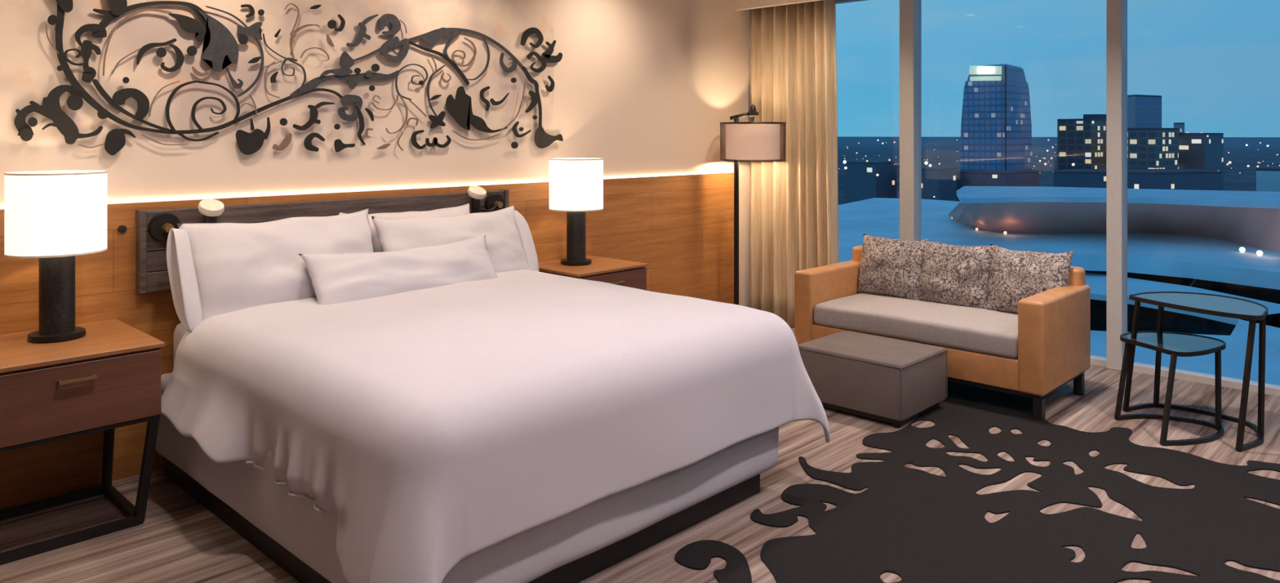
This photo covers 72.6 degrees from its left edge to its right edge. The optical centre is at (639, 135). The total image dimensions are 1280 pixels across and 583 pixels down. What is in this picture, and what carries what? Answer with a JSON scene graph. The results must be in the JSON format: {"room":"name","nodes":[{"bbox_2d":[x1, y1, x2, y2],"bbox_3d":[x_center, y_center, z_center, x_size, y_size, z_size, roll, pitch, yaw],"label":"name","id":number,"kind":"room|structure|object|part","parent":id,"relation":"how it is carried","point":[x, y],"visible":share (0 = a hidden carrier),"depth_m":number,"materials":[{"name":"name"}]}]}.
{"room":"hotel room","nodes":[
{"label":"hotel room","id":0,"kind":"room"},
{"bbox_2d":[0,0,750,306],"bbox_3d":[-1.733,0.175,5.125,0.120,2.950,8.770,0,0,44],"label":"wall","id":1,"kind":"structure","parent":0,"point":[642,87],"depth_m":5.29,"materials":[{"name":"beige paint"}]},
{"bbox_2d":[117,225,126,232],"bbox_3d":[-2.483,0.450,4.181,0.021,0.036,0.036,0,0,44],"label":"wall switch","id":2,"kind":"object","parent":1,"relation":"attached to","point":[122,228],"visible":1,"depth_m":4.17,"materials":[{"name":"black plastic"}]},
{"bbox_2d":[14,0,563,155],"bbox_3d":[-1.673,-0.320,5.056,0.017,0.850,3.229,0,0,44],"label":"wall art","id":3,"kind":"object","parent":1,"relation":"attached to","point":[220,49],"visible":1,"depth_m":4.63,"materials":[{"name":"black metal"}]},
{"bbox_3d":[-2.387,-0.593,4.324,0.005,0.164,0.520,0,0,44],"label":"stem","id":4,"kind":"part","parent":3,"relation":"part of","materials":[{"name":"black metal"}]},
{"bbox_3d":[-2.388,-0.117,4.324,0.005,0.298,0.574,0,0,44],"label":"stem","id":5,"kind":"part","parent":3,"relation":"part of","materials":[{"name":"black metal"}]},
{"bbox_3d":[-2.194,-0.328,4.525,0.005,0.645,1.429,0,0,44],"label":"stem","id":6,"kind":"part","parent":3,"relation":"part of","materials":[{"name":"black metal"}]},
{"bbox_3d":[-1.694,-0.297,5.043,0.005,0.190,0.675,0,0,44],"label":"stem","id":7,"kind":"part","parent":3,"relation":"part of","materials":[{"name":"metal"}]},
{"bbox_3d":[-1.219,-0.534,5.535,0.005,0.306,1.358,0,0,44],"label":"stem","id":8,"kind":"part","parent":3,"relation":"part of","materials":[{"name":"metal"}]},
{"bbox_3d":[-1.260,-0.449,5.492,0.005,0.250,0.441,0,0,44],"label":"stem","id":9,"kind":"part","parent":3,"relation":"part of","materials":[{"name":"black metal"}]},
{"bbox_2d":[135,189,509,294],"bbox_3d":[-1.657,0.562,5.003,0.068,0.405,2.210,0,0,44],"label":"headboard","id":10,"kind":"object","parent":1,"relation":"attached to","point":[152,275],"visible":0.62,"depth_m":4.62,"materials":[{"name":"brown wood"}]},
{"bbox_2d":[147,199,224,241],"bbox_3d":[-2.220,0.421,4.287,0.143,0.202,0.322,0,0,44],"label":"light","id":11,"kind":"object","parent":10,"relation":"attached to","point":[159,226],"visible":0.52,"depth_m":4.27,"materials":[{"name":"brown metal"}]},
{"bbox_3d":[-2.294,0.453,4.241,0.041,0.048,0.048,0,0,44],"label":"knob","id":12,"kind":"part","parent":11,"relation":"part of","materials":[{"name":"gold metal"}]},
{"bbox_3d":[-2.147,0.439,4.357,0.060,0.102,0.060,0,0,44],"label":"stem","id":13,"kind":"part","parent":11,"relation":"part of","materials":[{"name":"brown metal"}]},
{"bbox_2d":[467,185,504,213],"bbox_3d":[-0.969,0.421,5.583,0.143,0.202,0.322,0,0,44],"label":"light","id":14,"kind":"object","parent":10,"relation":"attached to","point":[494,202],"visible":0.97,"depth_m":5.53,"materials":[{"name":"brown metal"}]},
{"bbox_3d":[-1.036,0.439,5.508,0.060,0.102,0.060,0,0,44],"label":"stem","id":15,"kind":"part","parent":14,"relation":"part of","materials":[{"name":"brown metal"}]},
{"bbox_3d":[-0.981,0.468,5.587,0.024,0.052,0.201,0,0,36],"label":"arm","id":16,"kind":"part","parent":14,"relation":"part of","materials":[{"name":"brown metal"}]},
{"bbox_3d":[-0.919,0.453,5.666,0.041,0.048,0.048,0,0,44],"label":"knob","id":17,"kind":"part","parent":14,"relation":"part of","materials":[{"name":"gold metal"}]},
{"bbox_2d":[0,171,733,509],"bbox_3d":[-1.941,0.986,4.790,0.045,1.328,8.000,0,0,44],"label":"wall paneling","id":18,"kind":"structure","parent":1,"relation":"attached to","point":[682,225],"depth_m":4.78,"materials":[{"name":"brown wood"}]},
{"bbox_2d":[734,0,822,10],"bbox_3d":[3.505,-1.204,5.178,7.345,0.193,0.060,0,0,44],"label":"trim","id":19,"kind":"structure","parent":1,"relation":"attached to","point":[740,5],"depth_m":7.52,"materials":[{"name":"beige paint"}]},
{"bbox_2d":[835,0,1279,395],"bbox_3d":[3.926,0.175,5.654,7.400,2.950,0.150,0,0,44],"label":"window","id":20,"kind":"structure","parent":1,"relation":"in","point":[910,11],"depth_m":6.14,"materials":[{"name":"metal"}]},
{"bbox_2d":[0,326,1279,582],"bbox_3d":[0.917,1.725,2.568,7.445,0.150,8.770,0,0,44],"label":"floor","id":21,"kind":"structure","parent":0,"point":[179,540],"depth_m":3.83,"materials":[{"name":"carpet"}]},
{"bbox_2d":[0,319,164,564],"bbox_3d":[-2.473,1.264,3.690,0.706,0.772,0.647,0,0,44],"label":"nightstand","id":22,"kind":"object","parent":21,"relation":"on","point":[108,378],"visible":0.98,"depth_m":3.55,"materials":[{"name":"brown wood"}]},
{"bbox_3d":[-2.641,1.633,3.852,0.034,0.034,0.497,0,0,44],"label":"floor rail","id":23,"kind":"part","parent":22,"relation":"part of","materials":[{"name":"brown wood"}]},
{"bbox_2d":[4,169,107,343],"bbox_3d":[-2.526,0.518,3.777,0.373,0.719,0.373,0,0,44],"label":"table lamp","id":24,"kind":"object","parent":22,"relation":"on","point":[53,217],"visible":1,"depth_m":3.67,"materials":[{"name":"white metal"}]},
{"bbox_3d":[-2.526,0.333,3.777,0.370,0.340,0.370,0,0,44],"label":"lamp shade","id":25,"kind":"part","parent":24,"relation":"part of","materials":[{"name":"white fabric"}]},
{"bbox_3d":[-2.303,1.633,3.525,0.034,0.034,0.497,0,0,44],"label":"floor rail","id":26,"kind":"part","parent":22,"relation":"part of","materials":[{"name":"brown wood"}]},
{"bbox_3d":[-2.231,0.968,3.456,0.031,0.012,0.130,0,0,44],"label":"handle","id":27,"kind":"part","parent":22,"relation":"part of","materials":[{"name":"gold metal"}]},
{"bbox_3d":[-2.490,1.195,3.706,0.660,0.016,0.607,0,0,44],"label":"rail","id":28,"kind":"part","parent":22,"relation":"part of","materials":[{"name":"brown wood"}]},
{"bbox_3d":[-2.247,1.045,3.472,0.018,0.274,0.621,0,0,44],"label":"drawer","id":29,"kind":"part","parent":22,"relation":"part of","materials":[{"name":"brown wood"}]},
{"bbox_3d":[-2.483,1.411,4.076,0.046,0.463,0.141,0,0,-18],"label":"leg","id":30,"kind":"part","parent":22,"relation":"part of","materials":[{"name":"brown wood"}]},
{"bbox_3d":[-2.299,1.633,3.867,0.470,0.034,0.034,0,0,44],"label":"floor rail","id":31,"kind":"part","parent":22,"relation":"part of","materials":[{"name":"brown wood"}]},
{"bbox_3d":[-2.095,1.411,3.701,0.118,0.460,0.048,0,0,5],"label":"leg","id":32,"kind":"part","parent":22,"relation":"part of","materials":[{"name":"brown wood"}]},
{"bbox_2d":[155,322,778,582],"bbox_3d":[-0.848,1.278,4.109,2.303,0.745,1.965,0,0,44],"label":"bed","id":33,"kind":"object","parent":21,"relation":"on","point":[572,547],"visible":0.24,"depth_m":3.33,"materials":[{"name":"white fabric"}]},
{"bbox_3d":[-0.924,1.052,4.163,2.110,0.295,1.770,0,0,44],"label":"mattress","id":34,"kind":"part","parent":33,"relation":"part of","materials":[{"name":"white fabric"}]},
{"bbox_2d":[166,208,373,332],"bbox_3d":[-1.770,0.655,4.366,0.295,0.501,1.042,0,0,44],"label":"pillow","id":35,"kind":"object","parent":33,"relation":"on","point":[214,268],"visible":0.81,"depth_m":4.17,"materials":[{"name":"white fabric"}]},
{"bbox_2d":[336,202,470,252],"bbox_3d":[-1.326,0.682,5.100,0.220,0.517,0.883,0,0,44],"label":"pillow","id":36,"kind":"object","parent":33,"relation":"on","point":[464,209],"visible":0.11,"depth_m":5.13,"materials":[{"name":"white fabric"}]},
{"bbox_2d":[370,204,538,272],"bbox_3d":[-1.052,0.692,5.127,0.285,0.495,1.033,0,0,44],"label":"pillow","id":37,"kind":"object","parent":33,"relation":"on","point":[510,246],"visible":0.57,"depth_m":5.17,"materials":[{"name":"white fabric"}]},
{"bbox_2d":[161,269,830,582],"bbox_3d":[-0.636,1.133,3.981,2.121,0.681,2.304,0,0,44],"label":"duvet","id":38,"kind":"object","parent":33,"relation":"on","point":[442,425],"visible":0.94,"depth_m":3.24,"materials":[{"name":"white fabric"}]},
{"bbox_2d":[297,234,497,304],"bbox_3d":[-1.212,0.730,4.604,0.236,0.302,1.128,0,0,44],"label":"pillow","id":39,"kind":"object","parent":38,"relation":"on","point":[336,278],"visible":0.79,"depth_m":4.46,"materials":[{"name":"white fabric"}]},
{"bbox_2d":[538,255,648,290],"bbox_3d":[-0.370,1.264,5.932,0.621,0.772,0.645,0,0,44],"label":"nightstand","id":40,"kind":"object","parent":21,"relation":"on","point":[610,270],"visible":0.31,"depth_m":5.82,"materials":[{"name":"brown wood"}]},
{"bbox_2d":[548,157,603,266],"bbox_3d":[-0.436,0.518,5.958,0.373,0.719,0.373,0,0,44],"label":"table lamp","id":41,"kind":"object","parent":40,"relation":"on","point":[575,184],"visible":1,"depth_m":5.83,"materials":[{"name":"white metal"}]},
{"bbox_3d":[-0.436,0.333,5.958,0.370,0.340,0.370,0,0,44],"label":"lamp shade","id":42,"kind":"part","parent":41,"relation":"part of","materials":[{"name":"white fabric"}]},
{"bbox_3d":[-0.174,1.045,5.743,0.018,0.274,0.619,0,0,44],"label":"drawer","id":43,"kind":"part","parent":40,"relation":"part of","materials":[{"name":"brown wood"}]},
{"bbox_3d":[-0.158,0.968,5.727,0.031,0.012,0.130,0,0,44],"label":"handle","id":44,"kind":"part","parent":40,"relation":"part of","materials":[{"name":"gold metal"}]},
{"bbox_2d":[720,104,786,305],"bbox_3d":[0.944,0.698,7.294,0.554,1.905,0.554,0,0,44],"label":"floor lamp","id":45,"kind":"object","parent":21,"relation":"on","point":[744,140],"visible":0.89,"depth_m":7.14,"materials":[{"name":"brown metal"}]},
{"bbox_3d":[0.848,-0.160,7.285,0.198,0.071,0.032,0,0,-5],"label":"arm","id":46,"kind":"part","parent":45,"relation":"part of","materials":[{"name":"brown metal"}]},
{"bbox_3d":[0.944,0.054,7.294,0.544,0.312,0.544,0,0,44],"label":"lamp shade","id":47,"kind":"part","parent":45,"relation":"part of","materials":[{"name":"grey fabric"}]},
{"bbox_3d":[0.944,0.054,7.294,0.450,0.292,0.450,0,0,44],"label":"lamp shade","id":48,"kind":"part","parent":45,"relation":"part of","materials":[{"name":"beige fabric"}]},
{"bbox_2d":[797,330,947,427],"bbox_3d":[1.401,1.466,5.298,0.709,0.368,0.578,0,0,44],"label":"ottoman","id":49,"kind":"object","parent":21,"relation":"on","point":[895,381],"visible":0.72,"depth_m":5.09,"materials":[{"name":"beige fabric"}]},
{"bbox_2d":[794,245,1090,421],"bbox_3d":[1.995,1.250,5.885,1.700,0.800,0.860,0,0,44],"label":"sofa","id":50,"kind":"object","parent":21,"relation":"on","point":[1033,353],"visible":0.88,"depth_m":5.42,"materials":[{"name":"beige leather"}]},
{"bbox_3d":[1.433,1.231,6.419,0.150,0.542,0.850,0,0,44],"label":"armrest","id":51,"kind":"part","parent":50,"relation":"part of","materials":[{"name":"beige leather"}]},
{"bbox_2d":[856,233,928,299],"bbox_3d":[1.835,0.969,6.375,0.525,0.456,0.206,0,0,44],"label":"cushion","id":52,"kind":"object","parent":50,"relation":"on","point":[888,267],"visible":0.93,"depth_m":6.30,"materials":[{"name":"grey fabric"}]},
{"bbox_3d":[1.995,1.409,5.885,1.440,0.182,0.838,0,0,44],"label":"frame","id":53,"kind":"part","parent":50,"relation":"part of","materials":[{"name":"beige leather"}]},
{"bbox_2d":[813,293,1017,358],"bbox_3d":[1.951,1.238,5.839,1.394,0.156,0.726,0,0,44],"label":"seat cushion","id":54,"kind":"object","parent":50,"relation":"on","point":[983,333],"depth_m":5.63,"materials":[{"name":"grey fabric"}]},
{"bbox_2d":[917,241,996,308],"bbox_3d":[2.182,0.969,6.041,0.529,0.450,0.207,0,0,44],"label":"cushion","id":55,"kind":"object","parent":50,"relation":"on","point":[951,274],"visible":0.98,"depth_m":5.97,"materials":[{"name":"grey fabric"}]},
{"bbox_3d":[2.248,1.100,6.147,1.640,0.500,0.130,0,0,44],"label":"backrest","id":56,"kind":"part","parent":50,"relation":"part of","materials":[{"name":"beige leather"}]},
{"bbox_3d":[1.991,1.512,5.881,1.640,0.025,0.790,0,0,44],"label":"rail","id":57,"kind":"part","parent":50,"relation":"part of","materials":[{"name":"brown wood"}]},
{"bbox_2d":[985,244,1073,314],"bbox_3d":[2.532,0.965,5.701,0.535,0.453,0.213,0,0,44],"label":"cushion","id":58,"kind":"object","parent":50,"relation":"on","point":[1015,276],"visible":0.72,"depth_m":5.67,"materials":[{"name":"grey fabric"}]},
{"bbox_3d":[2.310,1.585,5.045,0.050,0.130,0.052,0,0,44],"label":"leg","id":59,"kind":"part","parent":50,"relation":"part of","materials":[{"name":"brown wood"}]},
{"bbox_3d":[2.549,1.231,5.343,0.150,0.542,0.850,0,0,44],"label":"armrest","id":60,"kind":"part","parent":50,"relation":"part of","materials":[{"name":"beige leather"}]},
{"bbox_3d":[2.793,1.585,5.545,0.050,0.130,0.052,0,0,44],"label":"leg","id":61,"kind":"part","parent":50,"relation":"part of","materials":[{"name":"brown wood"}]},
{"bbox_2d":[674,381,1279,582],"bbox_3d":[1.965,1.647,3.871,2.615,0.006,3.916,0,0,44],"label":"area rug","id":62,"kind":"object","parent":21,"relation":"on","point":[917,526],"visible":0.98,"depth_m":3.78,"materials":[{"name":"black carpet"}]},
{"bbox_2d":[1114,330,1226,445],"bbox_3d":[3.010,1.425,4.971,0.536,0.457,0.823,0,0,44],"label":"side table","id":63,"kind":"object","parent":21,"relation":"on","point":[1175,344],"visible":0.99,"depth_m":4.97,"materials":[{"name":"brown metal"}]},
{"bbox_3d":[2.828,1.430,5.104,0.194,0.442,0.029,0,0,-40],"label":"leg","id":64,"kind":"part","parent":63,"relation":"part of","materials":[{"name":"brown metal"}]},
{"bbox_3d":[2.868,1.430,4.729,0.031,0.447,0.276,0,0,44],"label":"leg","id":65,"kind":"part","parent":63,"relation":"part of","materials":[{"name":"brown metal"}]},
{"bbox_3d":[3.008,1.638,4.867,0.483,0.022,0.460,0,0,-3],"label":"floor rail","id":66,"kind":"part","parent":63,"relation":"part of","materials":[{"name":"brown metal"}]},
{"bbox_3d":[3.274,1.430,4.935,0.030,0.442,0.181,0,0,33],"label":"leg","id":67,"kind":"part","parent":63,"relation":"part of","materials":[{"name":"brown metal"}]},
{"bbox_2d":[1122,291,1267,451],"bbox_3d":[3.152,1.298,4.969,0.721,0.703,0.668,0,0,44],"label":"side table","id":68,"kind":"object","parent":21,"relation":"on","point":[1201,303],"visible":1,"depth_m":4.88,"materials":[{"name":"brown metal"}]},
{"bbox_3d":[2.913,1.305,5.164,0.024,0.685,0.111,0,0,-19],"label":"leg","id":69,"kind":"part","parent":68,"relation":"part of","materials":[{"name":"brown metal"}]},
{"bbox_3d":[3.141,1.305,5.276,0.025,0.683,0.063,0,0,-23],"label":"leg","id":70,"kind":"part","parent":68,"relation":"part of","materials":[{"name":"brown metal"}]},
{"bbox_3d":[3.220,1.638,4.958,0.456,0.022,0.733,0,0,-19],"label":"floor rail","id":71,"kind":"part","parent":68,"relation":"part of","materials":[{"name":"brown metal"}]},
{"bbox_3d":[3.182,1.305,4.576,0.149,0.687,0.026,0,0,-25],"label":"leg","id":72,"kind":"part","parent":68,"relation":"part of","materials":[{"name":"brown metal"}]},
{"bbox_3d":[3.388,1.305,4.749,0.029,0.685,0.092,0,0,27],"label":"leg","id":73,"kind":"part","parent":68,"relation":"part of","materials":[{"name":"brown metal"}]},
{"label":"outside","id":74,"kind":"structure","parent":0,"visible":0},
{"bbox_2d":[838,186,1279,385],"bbox_3d":[123.750,20.950,256.728,173.977,15.400,374.456,0,0,44],"label":"convention hall","id":75,"kind":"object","parent":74,"point":[1197,234],"visible":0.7,"depth_m":190.51,"materials":[{"name":"blue metal"}]},
{"bbox_2d":[1239,246,1245,252],"bbox_3d":[121.457,23.080,175.772,1.100,1.100,1.046,0,0,44],"label":"lamp","id":76,"kind":"object","parent":75,"relation":"on","point":[1242,249],"visible":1,"depth_m":175.42,"materials":[{"name":"beige"}]},
{"bbox_2d":[1256,250,1262,255],"bbox_3d":[121.364,23.080,170.708,1.100,1.100,1.046,0,0,44],"label":"lamp","id":77,"kind":"object","parent":75,"relation":"on","point":[1258,252],"visible":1,"depth_m":170.36,"materials":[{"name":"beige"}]},
{"bbox_3d":[3.727,-1.255,5.408,7.345,0.090,0.580,0,0,44],"label":"trim","id":78,"kind":"structure","parent":0,"visible":0},
{"bbox_2d":[749,0,839,326],"bbox_3d":[1.307,0.228,7.494,0.914,2.820,0.130,0,0,44],"label":"curtain","id":79,"kind":"object","parent":78,"relation":"hanging from","point":[793,225],"visible":0.83,"depth_m":7.47,"materials":[{"name":"beige fabric"}]},
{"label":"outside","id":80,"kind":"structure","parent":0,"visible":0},
{"bbox_2d":[837,136,1279,204],"bbox_3d":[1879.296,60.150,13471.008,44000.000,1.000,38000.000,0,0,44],"label":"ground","id":81,"kind":"structure","parent":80,"point":[1241,155],"depth_m":2660.94,"materials":[{"name":"blue"}]},
{"bbox_2d":[844,159,897,203],"bbox_3d":[119.731,36.409,455.384,40.509,46.483,59.252,0,0,44],"label":"building","id":82,"kind":"structure","parent":81,"relation":"on","point":[861,180],"depth_m":428.49,"materials":[{"name":"blue"}]},
{"bbox_2d":[921,164,956,200],"bbox_3d":[144.384,37.549,429.230,30.633,44.202,51.678,0,0,44],"label":"building","id":83,"kind":"structure","parent":81,"relation":"on","point":[940,181],"depth_m":405.88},
{"bbox_2d":[960,63,1032,170],"bbox_3d":[196.053,11.096,482.829,37.748,97.107,64.945,0,0,44],"label":"office tower","id":84,"kind":"structure","parent":81,"relation":"on","point":[996,125],"depth_m":458.13,"materials":[{"name":"blue glass"}]},
{"bbox_3d":[180.563,-34.093,456.009,1.341,5.725,18.179,0,0,-41],"label":"sign panel","id":85,"kind":"part","parent":84,"relation":"part of","materials":[{"name":"white"}]},
{"bbox_3d":[197.243,-33.096,479.381,27.823,8.723,55.911,0,0,27],"label":"crown","id":86,"kind":"part","parent":84,"relation":"part of","materials":[{"name":"glass"}]},
{"bbox_2d":[956,168,1039,201],"bbox_3d":[190.894,39.031,466.036,45.859,41.238,70.941,0,0,44],"label":"podium building","id":87,"kind":"structure","parent":81,"relation":"on","point":[1028,177],"depth_m":438.54,"materials":[{"name":"blue"}]},
{"bbox_2d":[843,139,1273,197],"bbox_3d":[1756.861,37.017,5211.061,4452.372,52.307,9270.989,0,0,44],"label":"city lights","id":88,"kind":"object","parent":81,"relation":"on","point":[844,161],"visible":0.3,"depth_m":379.85,"materials":[{"name":"beige"}]},
{"bbox_2d":[844,142,1279,168],"bbox_3d":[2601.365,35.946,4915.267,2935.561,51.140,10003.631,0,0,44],"label":"city lights","id":89,"kind":"object","parent":81,"relation":"on","point":[1229,162],"visible":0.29,"depth_m":1518.01,"materials":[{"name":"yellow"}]},
{"bbox_2d":[1057,118,1106,170],"bbox_3d":[257.239,25.340,505.239,34.918,68.621,70.367,0,0,44],"label":"office building","id":90,"kind":"structure","parent":81,"relation":"on","point":[1082,142],"depth_m":476.73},
{"bbox_2d":[1083,114,1106,119],"bbox_3d":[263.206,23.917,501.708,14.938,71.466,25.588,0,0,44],"label":"rooftop structure","id":91,"kind":"object","parent":90,"relation":"on","point":[1085,116],"visible":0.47,"depth_m":492.22},
{"bbox_2d":[1053,168,1222,190],"bbox_3d":[241.281,38.347,421.274,61.835,42.606,81.212,0,0,44],"label":"building","id":92,"kind":"structure","parent":81,"relation":"on","point":[1150,179],"depth_m":406.68,"materials":[{"name":"blue"}]},
{"bbox_2d":[1127,94,1161,128],"bbox_3d":[336.388,16.773,586.605,27.379,85.753,63.396,0,0,44],"label":"slab tower","id":93,"kind":"structure","parent":81,"relation":"on","point":[1144,111],"depth_m":566.27,"materials":[{"name":"blue glass"}]},
{"bbox_2d":[1127,128,1178,168],"bbox_3d":[274.338,27.971,469.463,29.956,63.359,61.920,0,0,44],"label":"apartment building","id":94,"kind":"structure","parent":81,"relation":"on","point":[1147,148],"depth_m":445.88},
{"bbox_2d":[1173,122,1184,133],"bbox_3d":[393.007,25.337,636.514,10.475,68.626,35.860,0,0,44],"label":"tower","id":95,"kind":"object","parent":81,"relation":"on","point":[1180,126],"visible":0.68,"depth_m":623.90,"materials":[{"name":"blue"}]},
{"bbox_2d":[1178,133,1223,190],"bbox_3d":[316.574,29.225,494.086,27.179,60.850,74.815,0,0,44],"label":"building","id":96,"kind":"structure","parent":81,"relation":"on","point":[1202,151],"depth_m":467.85,"materials":[{"name":"blue"}]},
{"bbox_2d":[1256,165,1279,191],"bbox_3d":[327.913,37.965,443.405,23.144,43.370,54.380,0,0,44],"label":"building","id":97,"kind":"structure","parent":81,"relation":"on","point":[1268,177],"depth_m":426.61,"materials":[{"name":"metal"}]},
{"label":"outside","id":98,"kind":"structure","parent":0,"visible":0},
{"bbox_2d":[1084,270,1279,335],"bbox_3d":[91.628,36.650,183.183,120.607,2.000,182.843,0,0,44],"label":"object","id":99,"kind":"structure","parent":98,"point":[1173,322],"depth_m":174.65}
]}

